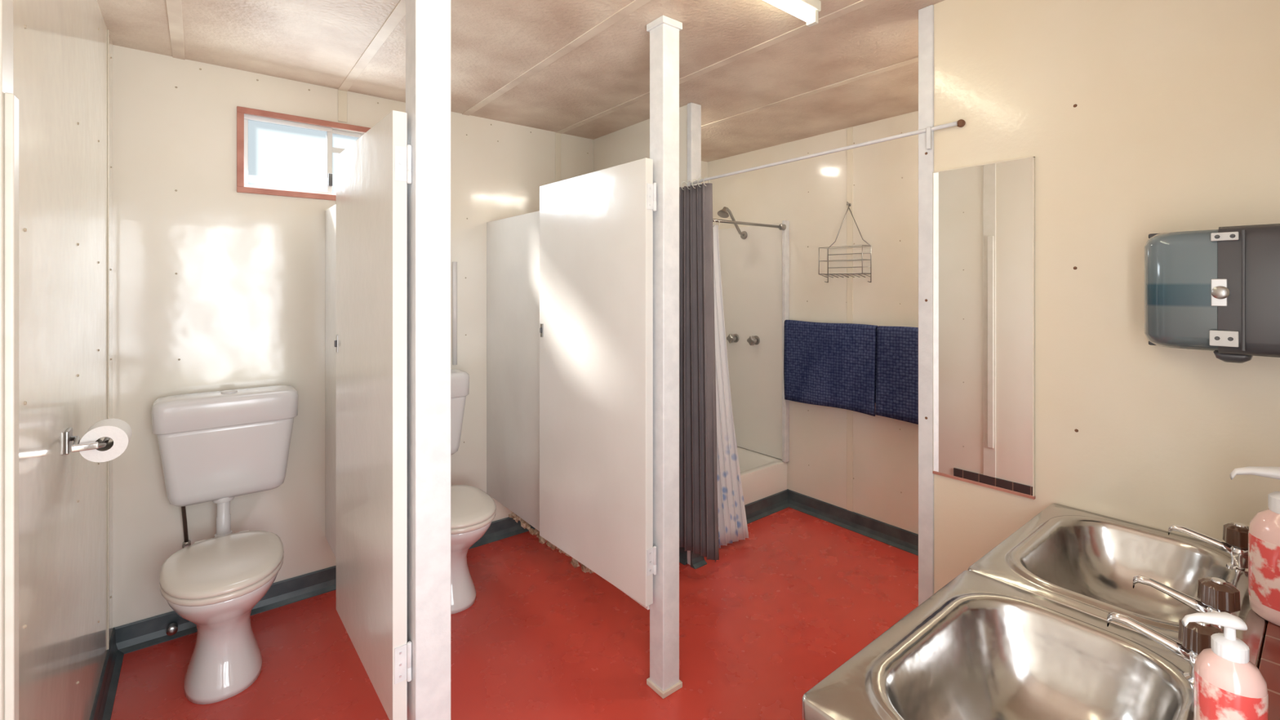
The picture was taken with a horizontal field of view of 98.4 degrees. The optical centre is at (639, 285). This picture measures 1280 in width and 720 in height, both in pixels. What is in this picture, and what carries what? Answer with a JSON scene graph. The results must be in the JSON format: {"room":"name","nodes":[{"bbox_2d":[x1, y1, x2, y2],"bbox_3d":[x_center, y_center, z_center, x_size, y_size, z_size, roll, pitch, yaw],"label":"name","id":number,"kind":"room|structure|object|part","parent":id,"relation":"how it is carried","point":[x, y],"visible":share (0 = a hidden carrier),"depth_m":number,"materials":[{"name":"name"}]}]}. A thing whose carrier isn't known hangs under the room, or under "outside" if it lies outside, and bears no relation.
{"room":"public restroom","nodes":[
{"label":"public restroom","id":0,"kind":"room"},
{"bbox_2d":[13,0,112,719],"bbox_3d":[-1.106,0.250,0.877,0.100,2.400,3.450,0,0,-38],"label":"wall","id":1,"kind":"structure","parent":0,"point":[60,60],"depth_m":1.38,"materials":[{"name":"beige paint"}]},
{"bbox_2d":[0,0,13,719],"bbox_3d":[-1.103,0.163,0.959,0.008,2.225,0.075,0,0,-38],"label":"trim","id":2,"kind":"structure","parent":1,"relation":"attached to","point":[6,6],"depth_m":0.93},
{"bbox_2d":[4,93,18,719],"bbox_3d":[-1.089,0.375,0.958,0.012,1.410,0.035,0,0,-38],"label":"trim","id":3,"kind":"structure","parent":1,"relation":"attached to","point":[11,100],"depth_m":0.95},
{"bbox_2d":[64,418,132,462],"bbox_3d":[-1.406,0.405,1.433,0.123,0.092,0.128,0,0,-38],"label":"toilet roll holder","id":4,"kind":"object","parent":1,"relation":"attached to","point":[91,446],"visible":1,"depth_m":1.42,"materials":[{"name":"white paper"}]},
{"bbox_3d":[-1.421,0.400,1.423,0.079,0.022,0.123,0,0,-38],"label":"arm","id":5,"kind":"part","parent":4,"relation":"part of","materials":[{"name":"silver metal"}]},
{"bbox_2d":[89,627,124,719],"bbox_3d":[-1.648,1.399,1.666,0.035,0.102,1.340,0,0,-38],"label":"baseboard","id":6,"kind":"structure","parent":1,"relation":"attached to","point":[102,708],"depth_m":1.96,"materials":[{"name":"plastic"}]},
{"bbox_2d":[112,44,707,627],"bbox_3d":[-0.811,0.250,3.252,3.320,2.400,0.100,0,0,-38],"label":"wall","id":7,"kind":"structure","parent":0,"point":[243,307],"depth_m":2.40,"materials":[{"name":"beige paint"}]},
{"bbox_2d":[236,106,370,200],"bbox_3d":[-1.500,-0.598,2.672,0.730,0.375,0.080,0,0,-38],"label":"window","id":8,"kind":"structure","parent":7,"relation":"in","point":[241,111],"depth_m":2.53,"materials":[{"name":"brown wood"}]},
{"bbox_3d":[-1.634,-0.598,2.572,0.355,0.335,0.020,0,0,-38],"label":"sash","id":9,"kind":"part","parent":8,"relation":"part of","materials":[{"name":"glass"}]},
{"bbox_2d":[328,173,333,186],"bbox_3d":[-1.492,-0.510,2.663,0.018,0.060,0.015,0,0,-38],"label":"latch","id":10,"kind":"object","parent":8,"relation":"attached to","point":[330,175],"visible":1,"depth_m":2.66,"materials":[{"name":"grey plastic"}]},
{"bbox_2d":[332,146,345,153],"bbox_3d":[-1.382,-0.662,2.793,0.315,0.025,0.012,0,0,-38],"label":"bar","id":11,"kind":"object","parent":8,"relation":"attached to","point":[335,150],"visible":0.21,"depth_m":2.71,"materials":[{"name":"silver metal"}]},
{"bbox_3d":[-1.387,-0.598,2.800,0.355,0.335,0.020,0,0,-38],"label":"sash","id":12,"kind":"part","parent":8,"relation":"part of","materials":[{"name":"clear glass"}]},
{"bbox_2d":[112,516,534,653],"bbox_3d":[-1.180,1.399,2.873,2.270,0.102,0.035,0,0,-38],"label":"baseboard","id":13,"kind":"structure","parent":7,"relation":"attached to","point":[148,632],"depth_m":2.50,"materials":[{"name":"plastic"}]},
{"bbox_2d":[324,204,336,558],"bbox_3d":[-1.041,0.420,2.084,0.034,1.560,1.442,0,0,-38],"label":"wall","id":14,"kind":"structure","parent":7,"relation":"attached to","point":[331,213],"depth_m":2.54,"materials":[{"name":"white paint"}]},
{"bbox_2d":[452,262,457,364],"bbox_3d":[-1.009,0.150,3.011,0.023,0.560,0.024,0,0,-38],"label":"pipe","id":15,"kind":"object","parent":7,"relation":"attached to","point":[454,264],"visible":1,"depth_m":3.00,"materials":[{"name":"white plastic"}]},
{"bbox_2d":[106,29,853,649],"bbox_3d":[-0.489,0.200,3.030,3.481,2.300,0.767,0,0,-21],"label":"trim","id":16,"kind":"structure","parent":7,"relation":"attached to","point":[342,95],"depth_m":2.69,"materials":[{"name":"beige"}]},
{"bbox_2d":[486,210,649,609],"bbox_3d":[-0.408,0.410,2.584,0.034,1.540,1.447,0,0,-38],"label":"panel","id":17,"kind":"object","parent":7,"relation":"attached to","point":[513,243],"visible":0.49,"depth_m":2.87,"materials":[{"name":"white paint"}]},
{"bbox_2d":[508,511,594,573],"bbox_3d":[-0.442,1.198,2.626,0.055,0.072,0.774,0,0,-38],"label":"crumbled edge","id":18,"kind":"object","parent":17,"relation":"attached to","point":[524,524],"visible":0.48,"depth_m":2.62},
{"bbox_2d":[110,506,918,719],"bbox_3d":[0.232,1.500,1.941,3.520,0.100,3.450,0,0,-38],"label":"floor","id":19,"kind":"structure","parent":0,"point":[782,606],"depth_m":2.23,"materials":[{"name":"vinyl"},{"name":"linoleum"}]},
{"bbox_2d":[151,385,298,704],"bbox_3d":[-1.569,0.947,2.124,0.486,1.007,0.722,0,0,-38],"label":"toilet","id":20,"kind":"object","parent":19,"relation":"on","point":[216,446],"visible":1,"depth_m":2.15,"materials":[{"name":"white ceramic"}]},
{"bbox_2d":[166,622,177,635],"bbox_3d":[-1.905,1.400,2.251,0.036,0.036,0.035,0,0,-38],"label":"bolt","id":21,"kind":"object","parent":20,"relation":"attached to","point":[172,628],"depth_m":2.24,"materials":[{"name":"silver metal"}]},
{"bbox_3d":[-1.520,1.033,2.023,0.362,0.022,0.502,0,0,-38],"label":"seat","id":22,"kind":"part","parent":20,"relation":"part of","materials":[{"name":"beige plastic"}]},
{"bbox_3d":[-1.520,1.006,2.023,0.364,0.029,0.502,0,0,-38],"label":"lid","id":23,"kind":"part","parent":20,"relation":"part of","materials":[{"name":"beige plastic"}]},
{"bbox_3d":[-1.524,1.248,2.028,0.344,0.405,0.488,0,0,-38],"label":"pedestal bowl","id":24,"kind":"part","parent":20,"relation":"part of","materials":[{"name":"white ceramic"}]},
{"bbox_3d":[-1.731,0.512,2.329,0.486,0.124,0.197,0,0,-38],"label":"cistern lid","id":25,"kind":"part","parent":20,"relation":"part of","materials":[{"name":"white plastic"}]},
{"bbox_3d":[-1.731,0.720,2.329,0.456,0.310,0.184,0,0,-38],"label":"cistern tank","id":26,"kind":"part","parent":20,"relation":"part of","materials":[{"name":"white ceramic"}]},
{"bbox_2d":[394,0,450,719],"bbox_3d":[-0.580,0.250,1.468,0.142,2.400,0.108,0,0,-38],"label":"post","id":27,"kind":"object","parent":19,"relation":"on","point":[428,22],"depth_m":1.44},
{"bbox_2d":[336,110,407,719],"bbox_3d":[-0.833,0.340,1.683,0.036,1.580,0.670,0,0,-40],"label":"leaf","id":28,"kind":"object","parent":27,"relation":"attached to","point":[371,206],"visible":1,"depth_m":1.56,"materials":[{"name":"white paint"}]},
{"bbox_2d":[335,334,337,352],"bbox_3d":[-1.047,0.200,1.910,0.003,0.060,0.023,0,0,-40],"label":"lock plate","id":29,"kind":"object","parent":28,"relation":"attached to","point":[336,335],"visible":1,"depth_m":1.90,"materials":[{"name":"silver metal"}]},
{"bbox_3d":[-0.616,0.975,1.425,0.032,0.090,0.003,0,0,-40],"label":"hinge","id":30,"kind":"part","parent":27,"relation":"part of","materials":[{"name":"white metal"}]},
{"bbox_3d":[-0.616,-0.315,1.425,0.032,0.090,0.003,0,0,-40],"label":"hinge","id":31,"kind":"part","parent":27,"relation":"part of","materials":[{"name":"white metal"}]},
{"bbox_2d":[406,144,411,183],"bbox_3d":[-0.599,-0.315,1.434,0.012,0.100,0.012,0,0,-39],"label":"pin","id":32,"kind":"object","parent":27,"relation":"attached to","point":[408,147],"depth_m":1.43,"materials":[{"name":"white metal"}]},
{"bbox_2d":[406,641,411,681],"bbox_3d":[-0.599,0.975,1.434,0.012,0.100,0.012,0,0,-39],"label":"pin","id":33,"kind":"object","parent":27,"relation":"attached to","point":[409,644],"depth_m":1.43,"materials":[{"name":"white metal"}]},
{"bbox_2d":[450,368,496,614],"bbox_3d":[-0.966,0.947,2.604,0.486,1.007,0.722,0,0,-38],"label":"toilet","id":34,"kind":"object","parent":19,"relation":"on","point":[473,510],"visible":0.19,"depth_m":2.50,"materials":[{"name":"white ceramic"}]},
{"bbox_3d":[-1.128,0.720,2.808,0.456,0.310,0.184,0,0,-38],"label":"cistern tank","id":35,"kind":"part","parent":34,"relation":"part of","materials":[{"name":"white ceramic"}]},
{"bbox_3d":[-1.128,0.512,2.808,0.486,0.124,0.197,0,0,-38],"label":"cistern lid","id":36,"kind":"part","parent":34,"relation":"part of","materials":[{"name":"white ceramic"}]},
{"bbox_3d":[-0.870,1.248,2.548,0.344,0.405,0.488,0,0,-38],"label":"pedestal bowl","id":37,"kind":"part","parent":34,"relation":"part of","materials":[{"name":"white ceramic"}]},
{"bbox_3d":[-0.866,1.033,2.543,0.362,0.022,0.502,0,0,-38],"label":"seat","id":38,"kind":"part","parent":34,"relation":"part of","materials":[{"name":"beige plastic"}]},
{"bbox_3d":[-0.866,1.006,2.543,0.364,0.029,0.502,0,0,-38],"label":"lid","id":39,"kind":"part","parent":34,"relation":"part of","materials":[{"name":"beige plastic"}]},
{"bbox_2d":[646,15,682,698],"bbox_3d":[0.073,0.250,1.990,0.134,2.400,0.094,0,0,-38],"label":"post","id":40,"kind":"object","parent":19,"relation":"on","point":[664,679],"depth_m":1.97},
{"bbox_2d":[539,157,653,606],"bbox_3d":[-0.204,0.340,2.232,0.034,1.580,0.733,0,0,-40],"label":"leaf","id":41,"kind":"object","parent":40,"relation":"attached to","point":[596,228],"visible":1,"depth_m":2.16,"materials":[{"name":"white paint"}]},
{"bbox_2d":[540,323,542,337],"bbox_3d":[-0.441,0.200,2.481,0.003,0.060,0.023,0,0,-40],"label":"lock plate","id":42,"kind":"object","parent":41,"relation":"attached to","point":[541,324],"visible":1,"depth_m":2.48,"materials":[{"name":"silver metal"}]},
{"bbox_3d":[0.036,0.975,1.953,0.030,0.090,0.003,0,0,-40],"label":"hinge","id":43,"kind":"part","parent":40,"relation":"part of","materials":[{"name":"white metal"}]},
{"bbox_3d":[0.036,-0.315,1.953,0.030,0.090,0.003,0,0,-40],"label":"hinge","id":44,"kind":"part","parent":40,"relation":"part of","materials":[{"name":"white metal"}]},
{"bbox_2d":[653,182,656,211],"bbox_3d":[0.053,-0.315,1.961,0.012,0.100,0.012,0,0,-39],"label":"pin","id":45,"kind":"object","parent":40,"relation":"attached to","point":[654,184],"depth_m":1.96,"materials":[{"name":"white metal"}]},
{"bbox_2d":[653,546,656,574],"bbox_3d":[0.053,0.975,1.961,0.012,0.100,0.012,0,0,-39],"label":"pin","id":46,"kind":"object","parent":40,"relation":"attached to","point":[654,547],"depth_m":1.96,"materials":[{"name":"white metal"}]},
{"bbox_2d":[737,446,786,505],"bbox_3d":[0.356,1.306,3.644,1.003,0.287,0.738,0,0,-38],"label":"shower tray","id":47,"kind":"object","parent":19,"relation":"on","point":[762,476],"visible":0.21,"depth_m":3.57,"materials":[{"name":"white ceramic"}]},
{"bbox_2d":[1258,621,1279,719],"bbox_3d":[0.964,0.950,0.918,1.223,1.000,0.735,0,0,-38],"label":"counter","id":48,"kind":"object","parent":19,"relation":"on","point":[1269,664],"visible":0.02,"depth_m":0.91,"materials":[{"name":"red tile"}]},
{"bbox_2d":[801,570,1193,719],"bbox_3d":[0.619,0.704,0.869,0.616,0.163,0.432,0,0,-38],"label":"stainless steel sink","id":49,"kind":"object","parent":48,"relation":"in","point":[980,646],"visible":0.9,"depth_m":0.99,"materials":[{"name":"grey metal"}]},
{"bbox_2d":[1106,611,1223,684],"bbox_3d":[0.858,0.578,0.905,0.055,0.100,0.143,0,0,-38],"label":"tap","id":50,"kind":"object","parent":49,"relation":"on","point":[1193,637],"visible":0.56,"depth_m":0.88,"materials":[{"name":"silver metal"}]},
{"bbox_3d":[0.850,0.583,0.915,0.024,0.040,0.115,0,0,-38],"label":"spout","id":51,"kind":"part","parent":50,"relation":"part of","materials":[{"name":"silver metal"}]},
{"bbox_3d":[0.886,0.554,0.871,0.052,0.048,0.052,0,0,29],"label":"handle","id":52,"kind":"part","parent":50,"relation":"part of","materials":[{"name":"brown plastic"}]},
{"bbox_2d":[1181,612,1268,719],"bbox_3d":[0.791,0.535,0.748,0.069,0.185,0.078,0,0,-38],"label":"soap pump bottle","id":53,"kind":"object","parent":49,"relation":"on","point":[1228,686],"visible":1,"depth_m":0.73,"materials":[{"name":"pink plastic"}]},
{"bbox_2d":[968,503,1267,669],"bbox_3d":[1.096,0.704,1.249,0.603,0.163,0.432,0,0,-38],"label":"stainless steel sink","id":54,"kind":"object","parent":48,"relation":"in","point":[1086,562],"visible":0.45,"depth_m":1.35,"materials":[{"name":"grey metal"}]},
{"bbox_2d":[1133,575,1240,631],"bbox_3d":[1.011,0.578,1.026,0.055,0.100,0.143,0,0,-38],"label":"tap","id":55,"kind":"object","parent":54,"relation":"on","point":[1215,594],"visible":0.67,"depth_m":0.99,"materials":[{"name":"silver metal"}]},
{"bbox_3d":[1.002,0.583,1.037,0.024,0.040,0.115,0,0,-38],"label":"spout","id":56,"kind":"part","parent":55,"relation":"part of","materials":[{"name":"silver metal"}]},
{"bbox_3d":[1.038,0.554,0.992,0.052,0.048,0.052,0,0,-16],"label":"handle","id":57,"kind":"part","parent":55,"relation":"part of","materials":[{"name":"brown plastic"}]},
{"bbox_2d":[1168,522,1248,574],"bbox_3d":[1.301,0.578,1.256,0.055,0.100,0.143,0,0,-38],"label":"tap","id":58,"kind":"object","parent":54,"relation":"on","point":[1235,535],"visible":0.78,"depth_m":1.22,"materials":[{"name":"silver metal"}]},
{"bbox_3d":[1.292,0.583,1.267,0.024,0.040,0.115,0,0,-38],"label":"spout","id":59,"kind":"part","parent":58,"relation":"part of","materials":[{"name":"silver metal"}]},
{"bbox_3d":[1.328,0.554,1.222,0.052,0.048,0.052,0,0,29],"label":"handle","id":60,"kind":"part","parent":58,"relation":"part of","materials":[{"name":"brown plastic"}]},
{"bbox_2d":[1230,466,1279,626],"bbox_3d":[1.217,0.484,1.044,0.106,0.286,0.121,0,0,-22],"label":"soap pump bottle","id":61,"kind":"object","parent":48,"relation":"on","point":[1264,532],"visible":1,"depth_m":1.04,"materials":[{"name":"pink plastic"}]},
{"bbox_2d":[97,0,944,161],"bbox_3d":[0.232,-1.000,1.941,3.520,0.100,3.450,0,0,-38],"label":"ceiling","id":62,"kind":"structure","parent":0,"point":[494,42],"depth_m":2.27,"materials":[{"name":"beige wood"}]},
{"bbox_2d":[165,0,918,133],"bbox_3d":[0.036,-0.948,1.786,2.460,0.004,3.250,0,0,-38],"label":"trim","id":63,"kind":"structure","parent":62,"relation":"attached to","point":[174,8],"depth_m":2.24,"materials":[{"name":"beige wood"}]},
{"bbox_2d":[763,0,821,26],"bbox_3d":[0.065,-0.912,1.444,1.340,0.075,0.050,0,0,-38],"label":"fluorescent light","id":64,"kind":"object","parent":62,"relation":"attached to","point":[807,11],"visible":1,"depth_m":1.80,"materials":[{"name":"white plastic"}]},
{"bbox_2d":[593,104,687,187],"bbox_3d":[-0.005,0.250,3.255,0.045,2.400,0.900,0,0,-38],"label":"wall","id":65,"kind":"structure","parent":0,"point":[629,144],"depth_m":3.27,"materials":[{"name":"beige paint"}]},
{"bbox_2d":[679,546,687,564],"bbox_3d":[-0.036,1.399,3.230,0.035,0.102,0.900,0,0,-38],"label":"baseboard","id":66,"kind":"structure","parent":65,"relation":"attached to","point":[682,554],"depth_m":2.90,"materials":[{"name":"plastic"}]},
{"bbox_2d":[687,102,701,564],"bbox_3d":[0.283,0.250,2.893,0.075,2.400,0.035,0,0,-38],"label":"trim","id":67,"kind":"structure","parent":65,"relation":"attached to","point":[694,110],"depth_m":2.87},
{"bbox_2d":[690,551,706,568],"bbox_3d":[0.305,1.399,2.865,0.085,0.102,0.035,0,0,-38],"label":"baseboard","id":68,"kind":"structure","parent":65,"relation":"attached to","point":[697,561],"depth_m":2.86,"materials":[{"name":"plastic"}]},
{"bbox_2d":[712,219,748,547],"bbox_3d":[0.436,0.520,3.108,0.274,1.813,0.236,0,0,-38],"label":"shower curtain","id":69,"kind":"object","parent":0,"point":[732,522],"visible":0.45,"depth_m":3.12,"materials":[{"name":"white fabric"}]},
{"bbox_2d":[707,111,918,533],"bbox_3d":[1.570,0.250,3.006,0.100,2.400,3.450,0,0,-38],"label":"wall","id":70,"kind":"structure","parent":0,"point":[886,203],"depth_m":3.34,"materials":[{"name":"beige paint"}]},
{"bbox_2d":[712,218,786,230],"bbox_3d":[0.582,-0.385,3.348,0.930,0.040,0.040,0,0,-39],"label":"shower rail","id":71,"kind":"object","parent":70,"relation":"attached to","point":[781,227],"depth_m":3.43,"materials":[{"name":"silver metal"}]},
{"bbox_2d":[718,222,782,459],"bbox_3d":[0.743,0.370,3.950,0.018,1.580,0.711,0,0,-39],"label":"wall panel","id":72,"kind":"object","parent":70,"relation":"attached to","point":[751,267],"depth_m":3.86,"materials":[{"name":"beige plastic"}]},
{"bbox_2d":[717,206,747,239],"bbox_3d":[0.635,-0.428,3.781,0.364,0.195,0.173,0,0,-39],"label":"rose","id":73,"kind":"object","parent":72,"relation":"attached to","point":[723,213],"depth_m":3.74,"materials":[{"name":"silver metal"}]},
{"bbox_2d":[726,333,738,343],"bbox_3d":[0.665,0.380,3.979,0.068,0.067,0.067,0,0,-39],"label":"tap","id":74,"kind":"object","parent":72,"relation":"attached to","point":[731,338],"depth_m":3.96,"materials":[{"name":"silver metal"}]},
{"bbox_2d":[746,335,759,345],"bbox_3d":[0.784,0.380,3.831,0.068,0.067,0.067,0,0,-39],"label":"tap","id":75,"kind":"object","parent":72,"relation":"attached to","point":[753,340],"depth_m":3.82,"materials":[{"name":"silver metal"}]},
{"bbox_2d":[744,488,788,524],"bbox_3d":[0.598,1.399,3.341,1.005,0.102,0.035,0,0,-38],"label":"baseboard","id":76,"kind":"structure","parent":70,"relation":"attached to","point":[760,508],"depth_m":3.51,"materials":[{"name":"plastic"}]},
{"bbox_2d":[782,220,789,462],"bbox_3d":[0.963,0.366,3.652,0.044,1.592,0.027,0,0,-38],"label":"trim","id":77,"kind":"structure","parent":70,"relation":"attached to","point":[785,233],"depth_m":3.64,"materials":[{"name":"white plastic"}]},
{"bbox_2d":[818,201,871,282],"bbox_3d":[1.216,-0.260,3.280,0.112,0.484,0.285,0,0,-38],"label":"wire shower caddy","id":78,"kind":"object","parent":70,"relation":"attached to","point":[848,204],"visible":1,"depth_m":3.28,"materials":[{"name":"silver metal"}]},
{"bbox_2d":[787,488,918,555],"bbox_3d":[1.520,1.399,2.960,0.035,0.102,1.780,0,0,-38],"label":"baseboard","id":79,"kind":"structure","parent":70,"relation":"attached to","point":[895,536],"depth_m":3.27,"materials":[{"name":"vinyl"},{"name":"rubber"}]},
{"bbox_3d":[1.374,0.245,3.125,0.058,0.036,1.306,0,0,-39],"label":"towel rail","id":80,"kind":"object","parent":70,"relation":"attached to","visible":0},
{"bbox_2d":[783,320,877,416],"bbox_3d":[1.146,0.482,3.371,0.056,0.518,0.626,0,0,-38],"label":"bath towel","id":81,"kind":"object","parent":80,"relation":"hanging from","point":[833,365],"visible":0.98,"depth_m":3.33,"materials":[{"name":"blue fabric"}]},
{"bbox_2d":[875,325,918,424],"bbox_3d":[1.532,0.479,2.885,0.056,0.514,0.611,0,0,-38],"label":"bath towel","id":82,"kind":"object","parent":80,"relation":"hanging from","point":[897,347],"visible":0.37,"depth_m":3.02,"materials":[{"name":"blue fabric"}]},
{"bbox_2d":[933,0,1279,593],"bbox_3d":[1.379,0.250,1.439,0.070,2.400,1.235,0,0,-38],"label":"wall","id":83,"kind":"structure","parent":0,"point":[1174,126],"depth_m":1.50,"materials":[{"name":"beige paint"}]},
{"bbox_2d":[687,119,965,186],"bbox_3d":[0.646,-0.501,2.316,0.044,0.082,1.331,0,0,-36],"label":"curtain rod","id":84,"kind":"object","parent":83,"relation":"attached to","point":[928,131],"visible":0.91,"depth_m":2.07,"materials":[{"name":"silver metal"}]},
{"bbox_2d":[679,177,719,562],"bbox_3d":[0.288,0.403,2.758,0.081,1.876,0.243,0,0,-43],"label":"shower curtain","id":85,"kind":"object","parent":84,"relation":"hanging from","point":[698,475],"visible":0.99,"depth_m":2.76,"materials":[{"name":"fabric"}]},
{"bbox_2d":[918,4,933,605],"bbox_3d":[1.005,0.250,1.909,0.086,2.400,0.050,0,0,-38],"label":"trim","id":86,"kind":"structure","parent":83,"relation":"attached to","point":[926,15],"depth_m":1.88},
{"bbox_2d":[933,155,1035,499],"bbox_3d":[1.080,0.124,1.750,0.011,1.015,0.290,0,0,-39],"label":"wall mirror","id":87,"kind":"object","parent":83,"relation":"attached to","point":[984,215],"depth_m":1.74,"materials":[{"name":"clear mirror"}]},
{"bbox_2d":[924,104,1078,431],"bbox_3d":[1.103,-0.030,1.721,0.003,0.970,0.420,0,0,-40],"label":"screws","id":88,"kind":"object","parent":83,"relation":"attached to","point":[1074,105],"visible":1,"depth_m":1.57,"materials":[{"name":"brown"}]},
{"bbox_2d":[1144,223,1279,363],"bbox_3d":[1.348,0.018,1.256,0.207,0.303,0.308,0,0,-38],"label":"paper towel dispenser","id":89,"kind":"object","parent":83,"relation":"attached to","point":[1217,291],"visible":1,"depth_m":1.21,"materials":[{"name":"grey plastic"}]},
{"bbox_3d":[1.410,0.009,1.312,0.040,0.285,0.298,0,0,-38],"label":"plate","id":90,"kind":"part","parent":89,"relation":"part of","materials":[{"name":"clear plastic"}]},
{"bbox_3d":[1.268,0.015,1.210,0.006,0.060,0.025,0,0,-38],"label":"lock plate","id":91,"kind":"part","parent":89,"relation":"part of","materials":[{"name":"silver metal"}]},
{"bbox_2d":[1213,351,1253,363],"bbox_3d":[1.321,0.159,1.230,0.060,0.022,0.060,0,0,-38],"label":"outlet","id":92,"kind":"object","parent":89,"relation":"attached to","point":[1236,357],"depth_m":1.21,"materials":[{"name":"grey plastic"}]}
]}

